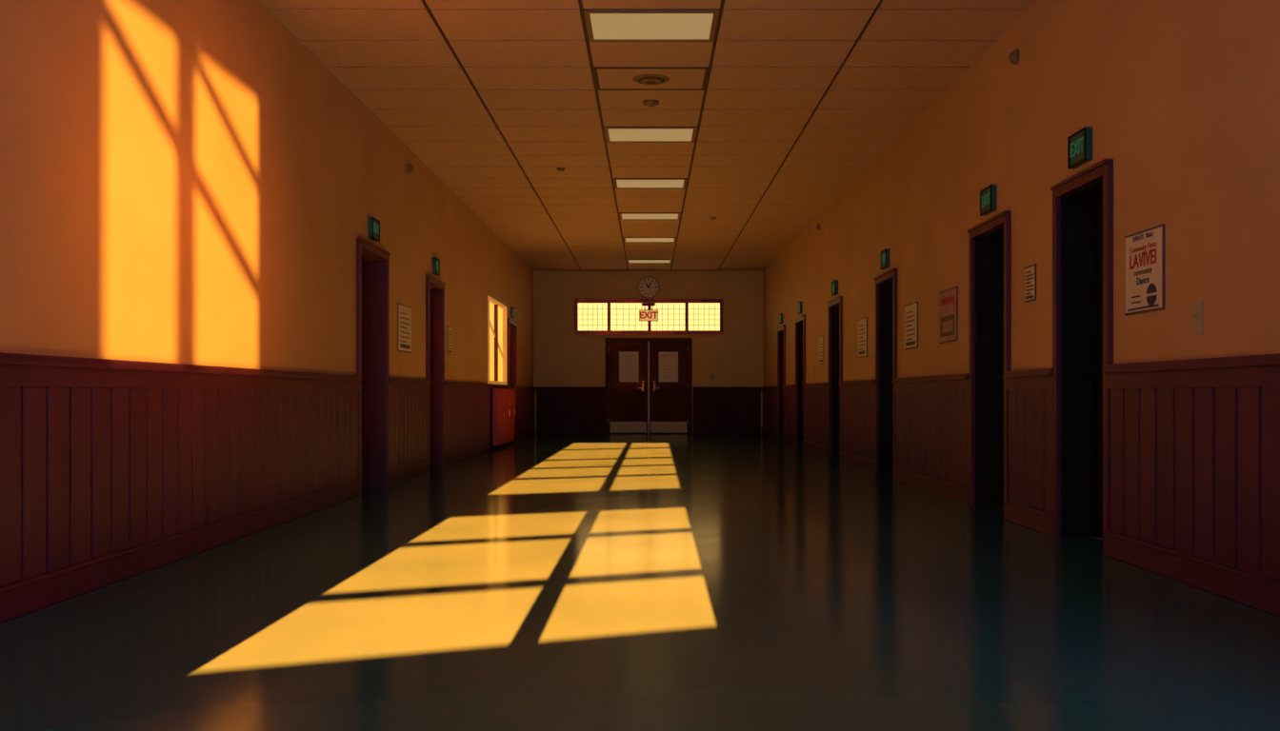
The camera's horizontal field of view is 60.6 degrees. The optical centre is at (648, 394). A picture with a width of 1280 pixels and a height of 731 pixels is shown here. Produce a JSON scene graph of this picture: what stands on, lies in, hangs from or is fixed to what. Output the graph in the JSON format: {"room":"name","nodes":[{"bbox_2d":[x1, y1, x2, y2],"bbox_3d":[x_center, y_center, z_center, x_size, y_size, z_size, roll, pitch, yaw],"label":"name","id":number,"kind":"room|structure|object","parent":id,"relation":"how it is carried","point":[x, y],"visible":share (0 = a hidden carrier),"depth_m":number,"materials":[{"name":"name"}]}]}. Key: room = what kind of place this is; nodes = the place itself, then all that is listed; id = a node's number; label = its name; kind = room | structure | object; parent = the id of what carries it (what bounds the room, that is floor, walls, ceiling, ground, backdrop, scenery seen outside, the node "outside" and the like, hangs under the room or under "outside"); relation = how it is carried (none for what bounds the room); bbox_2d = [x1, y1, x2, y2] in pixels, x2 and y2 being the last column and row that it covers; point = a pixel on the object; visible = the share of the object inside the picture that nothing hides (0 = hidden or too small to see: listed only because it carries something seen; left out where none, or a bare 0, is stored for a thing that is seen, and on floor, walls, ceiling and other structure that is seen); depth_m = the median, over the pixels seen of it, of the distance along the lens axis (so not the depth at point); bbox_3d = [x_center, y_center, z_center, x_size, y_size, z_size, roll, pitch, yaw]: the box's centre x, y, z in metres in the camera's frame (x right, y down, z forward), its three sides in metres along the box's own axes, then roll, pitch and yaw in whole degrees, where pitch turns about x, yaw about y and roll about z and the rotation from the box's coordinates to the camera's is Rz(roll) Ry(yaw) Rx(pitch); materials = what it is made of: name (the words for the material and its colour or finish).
{"room":"school corridor","nodes":[
{"label":"school corridor","id":0,"kind":"room"},
{"bbox_2d":[0,0,533,386],"bbox_3d":[-2.650,-1.045,9.950,0.300,3.870,28.300,0,0,0],"label":"wall","id":1,"kind":"structure","parent":0,"point":[185,182],"depth_m":6.20,"materials":[{"name":"paint"}]},
{"bbox_2d":[0,428,535,622],"bbox_3d":[-2.476,0.802,10.475,0.048,0.135,26.650,0,0,0],"label":"baseboard","id":2,"kind":"structure","parent":1,"relation":"attached to","point":[22,597],"depth_m":5.60,"materials":[{"name":"paint"}]},
{"bbox_2d":[0,352,536,586],"bbox_3d":[-2.470,0.346,10.475,0.060,1.008,26.650,0,0,0],"label":"wainscoting","id":3,"kind":"structure","parent":1,"relation":"attached to","point":[99,457],"depth_m":5.63,"materials":[{"name":"paint"}]},
{"bbox_2d":[356,237,390,495],"bbox_3d":[-2.612,-0.235,9.890,0.315,2.210,1.060,0,0,0],"label":"door","id":4,"kind":"structure","parent":1,"relation":"in","point":[372,262],"depth_m":10.35,"materials":[{"name":"paint"}]},
{"bbox_2d":[368,217,379,241],"bbox_3d":[-2.478,-1.488,9.890,0.044,0.185,0.250,0,0,0],"label":"exit sign","id":5,"kind":"object","parent":1,"relation":"attached to","point":[373,224],"visible":1,"depth_m":9.84,"materials":[{"name":"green plastic"}]},
{"bbox_2d":[397,302,411,353],"bbox_3d":[-2.494,-0.670,11.200,0.012,0.480,0.600,0,0,0],"label":"poster","id":6,"kind":"object","parent":1,"relation":"attached to","point":[404,312],"visible":1,"depth_m":11.16,"materials":[{"name":"grey paper"}]},
{"bbox_2d":[407,163,413,173],"bbox_3d":[-2.475,-2.350,11.400,0.050,0.100,0.100,0,0,0],"label":"wall sensor","id":7,"kind":"object","parent":1,"relation":"attached to","point":[410,167],"visible":1,"depth_m":11.37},
{"bbox_2d":[425,275,445,466],"bbox_3d":[-2.612,-0.235,12.770,0.315,2.210,0.960,0,0,0],"label":"door","id":8,"kind":"structure","parent":1,"relation":"in","point":[434,288],"depth_m":13.19,"materials":[{"name":"paint"}]},
{"bbox_2d":[432,257,439,276],"bbox_3d":[-2.478,-1.488,12.770,0.044,0.185,0.250,0,0,0],"label":"exit sign","id":9,"kind":"object","parent":1,"relation":"attached to","point":[435,262],"visible":1,"depth_m":12.70,"materials":[{"name":"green plastic"}]},
{"bbox_2d":[447,325,451,355],"bbox_3d":[-2.494,-0.670,13.725,0.012,0.360,0.250,0,0,0],"label":"notice","id":10,"kind":"object","parent":1,"relation":"attached to","point":[449,328],"visible":1,"depth_m":13.68,"materials":[{"name":"grey paper"}]},
{"bbox_2d":[487,296,506,384],"bbox_3d":[-2.520,-0.845,18.125,0.080,1.370,2.165,0,0,0],"label":"window","id":11,"kind":"structure","parent":1,"relation":"in","point":[496,310],"depth_m":18.07,"materials":[{"name":"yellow glass"}]},
{"bbox_2d":[507,319,517,440],"bbox_3d":[-2.612,-0.235,19.950,0.315,2.210,1.100,0,0,0],"label":"door","id":12,"kind":"structure","parent":1,"relation":"in","point":[511,325],"depth_m":20.44,"materials":[{"name":"paint"}]},
{"bbox_2d":[510,306,514,318],"bbox_3d":[-2.478,-1.488,19.950,0.044,0.185,0.250,0,0,0],"label":"exit sign","id":13,"kind":"object","parent":1,"relation":"attached to","point":[511,308],"visible":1,"depth_m":19.83,"materials":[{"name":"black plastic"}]},
{"bbox_2d":[0,434,1279,730],"bbox_3d":[0.000,0.945,9.800,5.800,0.150,28.800,0,0,0],"label":"floor","id":14,"kind":"structure","parent":0,"point":[536,582],"depth_m":4.16,"materials":[{"name":"grey tile"}]},
{"bbox_2d":[492,388,515,449],"bbox_3d":[-2.389,0.390,18.200,0.100,0.960,2.140,0,0,0],"label":"storage cabinet","id":15,"kind":"object","parent":14,"relation":"on","point":[503,399],"visible":1,"depth_m":17.73,"materials":[{"name":"red metal"}]},
{"bbox_2d":[259,0,1038,270],"bbox_3d":[0.000,-2.655,9.800,5.000,0.450,28.000,0,0,0],"label":"ceiling","id":16,"kind":"structure","parent":0,"point":[799,98],"depth_m":9.60,"materials":[{"name":"tile"}]},
{"bbox_2d":[556,167,565,171],"bbox_3d":[-1.000,-2.560,12.500,0.100,0.034,0.100,0,1,0],"label":"smoke detector","id":17,"kind":"object","parent":16,"relation":"attached to","point":[557,169],"visible":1,"depth_m":12.46,"materials":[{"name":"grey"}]},
{"bbox_2d":[622,237,676,242],"bbox_3d":[0.020,-2.632,18.662,0.890,0.023,0.639,0,1,0],"label":"ceiling light","id":18,"kind":"object","parent":16,"relation":"in","point":[626,239],"depth_m":18.60,"materials":[{"name":"white plastic"}]},
{"bbox_2d":[626,259,672,263],"bbox_3d":[0.020,-2.662,21.938,0.890,0.023,0.639,0,1,0],"label":"ceiling light","id":19,"kind":"object","parent":16,"relation":"in","point":[630,261],"depth_m":21.91,"materials":[{"name":"white plastic"}]},
{"bbox_2d":[619,212,680,219],"bbox_3d":[0.020,-2.609,16.042,0.890,0.023,0.639,0,1,0],"label":"ceiling light","id":20,"kind":"object","parent":16,"relation":"in","point":[623,215],"depth_m":15.98,"materials":[{"name":"white plastic"}]},
{"bbox_2d":[603,126,697,142],"bbox_3d":[0.020,-2.562,10.802,0.890,0.023,0.639,0,1,0],"label":"ceiling light","id":21,"kind":"object","parent":16,"relation":"in","point":[613,134],"depth_m":10.80,"materials":[{"name":"white plastic"}]},
{"bbox_2d":[613,178,687,188],"bbox_3d":[0.020,-2.585,13.423,0.890,0.023,0.639,0,1,0],"label":"ceiling light","id":22,"kind":"object","parent":16,"relation":"in","point":[619,183],"depth_m":13.40,"materials":[{"name":"white plastic"}]},
{"bbox_2d":[642,100,659,106],"bbox_3d":[0.020,-2.531,9.550,0.140,0.040,0.140,0,1,0],"label":"smoke detector","id":23,"kind":"object","parent":16,"relation":"attached to","point":[649,103],"visible":1,"depth_m":9.51,"materials":[{"name":"grey plastic"}]},
{"bbox_2d":[583,8,719,41],"bbox_3d":[0.020,-2.532,7.527,0.890,0.023,0.639,0,1,0],"label":"ceiling light","id":24,"kind":"object","parent":16,"relation":"in","point":[603,25],"depth_m":7.50,"materials":[{"name":"white plastic"}]},
{"bbox_2d":[594,66,708,90],"bbox_3d":[0.020,-2.531,8.838,0.890,0.050,0.639,0,1,0],"label":"ceiling vent","id":25,"kind":"object","parent":16,"relation":"in","point":[608,78],"depth_m":8.80,"materials":[{"name":"white metal"}]},
{"bbox_2d":[533,270,763,434],"bbox_3d":[0.000,-1.045,23.950,5.000,3.870,0.300,0,0,0],"label":"wall","id":26,"kind":"structure","parent":0,"point":[561,357],"depth_m":23.80,"materials":[{"name":"paint"}]},
{"bbox_2d":[605,338,691,434],"bbox_3d":[0.000,-0.175,23.919,1.880,2.090,0.322,0,0,0],"label":"double door","id":27,"kind":"structure","parent":26,"relation":"in","point":[640,399],"depth_m":23.82,"materials":[{"name":"paint"},{"name":"metal"}]},
{"bbox_2d":[536,386,760,428],"bbox_3d":[0.000,0.346,23.775,4.880,1.008,0.050,0,0,0],"label":"wainscoting","id":28,"kind":"structure","parent":26,"relation":"attached to","point":[556,407],"depth_m":23.78,"materials":[{"name":"paint"}]},
{"bbox_2d":[574,299,722,335],"bbox_3d":[0.005,-1.675,23.815,3.230,0.770,0.130,0,0,0],"label":"window","id":29,"kind":"structure","parent":26,"relation":"in","point":[591,316],"depth_m":23.86,"materials":[{"name":"glass"}]},
{"bbox_2d":[639,302,658,321],"bbox_3d":[0.000,-1.772,23.710,0.420,0.395,0.080,0,0,0],"label":"exit sign","id":30,"kind":"object","parent":29,"relation":"attached to","point":[645,315],"visible":1,"depth_m":23.68,"materials":[{"name":"paint"}]},
{"bbox_2d":[536,428,760,434],"bbox_3d":[0.000,0.805,23.780,4.880,0.130,0.040,0,0,0],"label":"baseboard","id":31,"kind":"structure","parent":26,"relation":"attached to","point":[538,430],"depth_m":23.76,"materials":[{"name":"paint"}]},
{"bbox_2d":[637,276,659,298],"bbox_3d":[0.000,-2.320,23.762,0.480,0.480,0.076,0,0,0],"label":"wall clock","id":32,"kind":"object","parent":26,"relation":"attached to","point":[648,287],"visible":1,"depth_m":23.74,"materials":[{"name":"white plastic"}]},
{"bbox_2d":[709,373,714,379],"bbox_3d":[1.380,-0.380,23.790,0.100,0.140,0.020,0,0,0],"label":"light switch","id":33,"kind":"object","parent":26,"relation":"attached to","point":[711,375],"visible":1,"depth_m":23.79,"materials":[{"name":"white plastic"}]},
{"bbox_2d":[763,0,1279,386],"bbox_3d":[2.650,-1.045,9.950,0.300,3.870,28.300,0,0,0],"label":"wall","id":34,"kind":"structure","parent":0,"point":[1183,96],"depth_m":6.37,"materials":[{"name":"paint"}]},
{"bbox_2d":[776,324,785,439],"bbox_3d":[2.612,-0.198,20.485,0.315,2.135,1.030,0,0,0],"label":"door","id":35,"kind":"structure","parent":34,"relation":"in","point":[781,330],"depth_m":20.94,"materials":[{"name":"paint"}]},
{"bbox_2d":[779,313,782,323],"bbox_3d":[2.478,-1.413,20.485,0.044,0.185,0.250,0,0,0],"label":"exit sign","id":36,"kind":"object","parent":34,"relation":"attached to","point":[780,314],"visible":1,"depth_m":20.38,"materials":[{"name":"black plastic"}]},
{"bbox_2d":[794,314,805,448],"bbox_3d":[2.612,-0.198,17.925,0.315,2.135,1.050,0,0,0],"label":"door","id":37,"kind":"structure","parent":34,"relation":"in","point":[800,322],"depth_m":18.39,"materials":[{"name":"paint"}]},
{"bbox_2d":[797,301,802,314],"bbox_3d":[2.478,-1.413,17.925,0.044,0.185,0.250,0,0,0],"label":"exit sign","id":38,"kind":"object","parent":34,"relation":"attached to","point":[799,304],"visible":1,"depth_m":17.82,"materials":[{"name":"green plastic"}]},
{"bbox_2d":[819,336,823,364],"bbox_3d":[2.494,-0.630,15.800,0.012,0.400,0.400,0,0,0],"label":"notice","id":39,"kind":"object","parent":34,"relation":"attached to","point":[821,339],"visible":1,"depth_m":15.77,"materials":[{"name":"grey paper"}]},
{"bbox_2d":[831,280,838,296],"bbox_3d":[2.478,-1.413,14.570,0.044,0.185,0.250,0,0,0],"label":"exit sign","id":40,"kind":"object","parent":34,"relation":"attached to","point":[834,284],"visible":1,"depth_m":14.45,"materials":[{"name":"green plastic"}]},
{"bbox_2d":[827,296,842,461],"bbox_3d":[2.612,-0.198,14.570,0.315,2.135,0.960,0,0,0],"label":"door","id":41,"kind":"structure","parent":34,"relation":"in","point":[834,306],"depth_m":14.98,"materials":[{"name":"paint"}]},
{"bbox_2d":[858,317,867,358],"bbox_3d":[2.494,-0.655,12.775,0.012,0.450,0.550,0,0,0],"label":"poster","id":42,"kind":"object","parent":34,"relation":"attached to","point":[862,323],"visible":1,"depth_m":12.69,"materials":[{"name":"grey paper"}]},
{"bbox_2d":[874,268,897,479],"bbox_3d":[2.612,-0.198,11.465,0.315,2.135,0.930,0,0,0],"label":"door","id":43,"kind":"structure","parent":34,"relation":"in","point":[886,284],"depth_m":11.87,"materials":[{"name":"paint"}]},
{"bbox_2d":[880,248,890,269],"bbox_3d":[2.478,-1.413,11.465,0.044,0.185,0.250,0,0,0],"label":"exit sign","id":44,"kind":"object","parent":34,"relation":"attached to","point":[886,253],"visible":1,"depth_m":11.37,"materials":[{"name":"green plastic"}]},
{"bbox_2d":[904,301,918,350],"bbox_3d":[2.494,-0.645,10.410,0.012,0.430,0.500,0,0,0],"label":"poster","id":45,"kind":"object","parent":34,"relation":"attached to","point":[911,310],"visible":1,"depth_m":10.35,"materials":[{"name":"grey paper"}]},
{"bbox_2d":[939,285,958,343],"bbox_3d":[2.493,-0.652,9.125,0.014,0.445,0.550,0,0,0],"label":"poster","id":46,"kind":"object","parent":34,"relation":"attached to","point":[948,298],"visible":1,"depth_m":9.07,"materials":[{"name":"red paper"}]},
{"bbox_2d":[980,184,997,216],"bbox_3d":[2.478,-1.413,7.990,0.044,0.185,0.250,0,0,0],"label":"exit sign","id":47,"kind":"object","parent":34,"relation":"attached to","point":[989,194],"visible":1,"depth_m":7.94,"materials":[{"name":"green plastic"}]},
{"bbox_2d":[967,210,1011,519],"bbox_3d":[2.612,-0.198,7.990,0.315,2.135,0.880,0,0,0],"label":"door","id":48,"kind":"structure","parent":34,"relation":"in","point":[990,241],"depth_m":8.36,"materials":[{"name":"paint"}]},
{"bbox_2d":[1008,48,1019,64],"bbox_3d":[2.475,-2.290,7.430,0.050,0.100,0.100,0,0,0],"label":"wall sensor","id":49,"kind":"object","parent":34,"relation":"attached to","point":[1013,56],"visible":1,"depth_m":7.40,"materials":[{"name":"white plastic"}]},
{"bbox_2d":[760,353,1279,581],"bbox_3d":[2.470,0.346,11.475,0.060,1.008,24.650,0,0,0],"label":"wainscoting","id":50,"kind":"structure","parent":34,"relation":"attached to","point":[1194,444],"depth_m":5.37,"materials":[{"name":"paint"}]},
{"bbox_2d":[761,428,1279,617],"bbox_3d":[2.476,0.802,11.475,0.048,0.135,24.650,0,0,0],"label":"baseboard","id":51,"kind":"structure","parent":34,"relation":"attached to","point":[1262,593],"depth_m":5.40,"materials":[{"name":"paint"}]},
{"bbox_2d":[1024,263,1036,302],"bbox_3d":[2.494,-0.723,7.155,0.012,0.235,0.190,0,0,0],"label":"notice","id":52,"kind":"object","parent":34,"relation":"attached to","point":[1030,270],"visible":1,"depth_m":7.14,"materials":[{"name":"grey paper"}]},
{"bbox_2d":[1067,126,1092,168],"bbox_3d":[2.478,-1.413,6.290,0.044,0.185,0.250,0,0,0],"label":"exit sign","id":53,"kind":"object","parent":34,"relation":"attached to","point":[1080,143],"visible":1,"depth_m":6.25,"materials":[{"name":"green plastic"}]},
{"bbox_2d":[1050,159,1113,555],"bbox_3d":[2.612,-0.198,6.290,0.315,2.135,0.800,0,0,0],"label":"door","id":54,"kind":"structure","parent":34,"relation":"in","point":[1083,202],"depth_m":6.62,"materials":[{"name":"paint"}]},
{"bbox_2d":[1124,223,1164,316],"bbox_3d":[2.493,-0.618,5.515,0.014,0.415,0.430,0,0,0],"label":"poster","id":55,"kind":"object","parent":34,"relation":"attached to","point":[1144,250],"visible":1,"depth_m":5.49,"materials":[{"name":"grey paper"}]},
{"bbox_2d":[1191,300,1203,335],"bbox_3d":[2.490,-0.345,4.980,0.020,0.150,0.100,0,0,0],"label":"light switch","id":56,"kind":"object","parent":34,"relation":"attached to","point":[1197,308],"visible":1,"depth_m":4.97,"materials":[{"name":"white plastic"}]}
]}

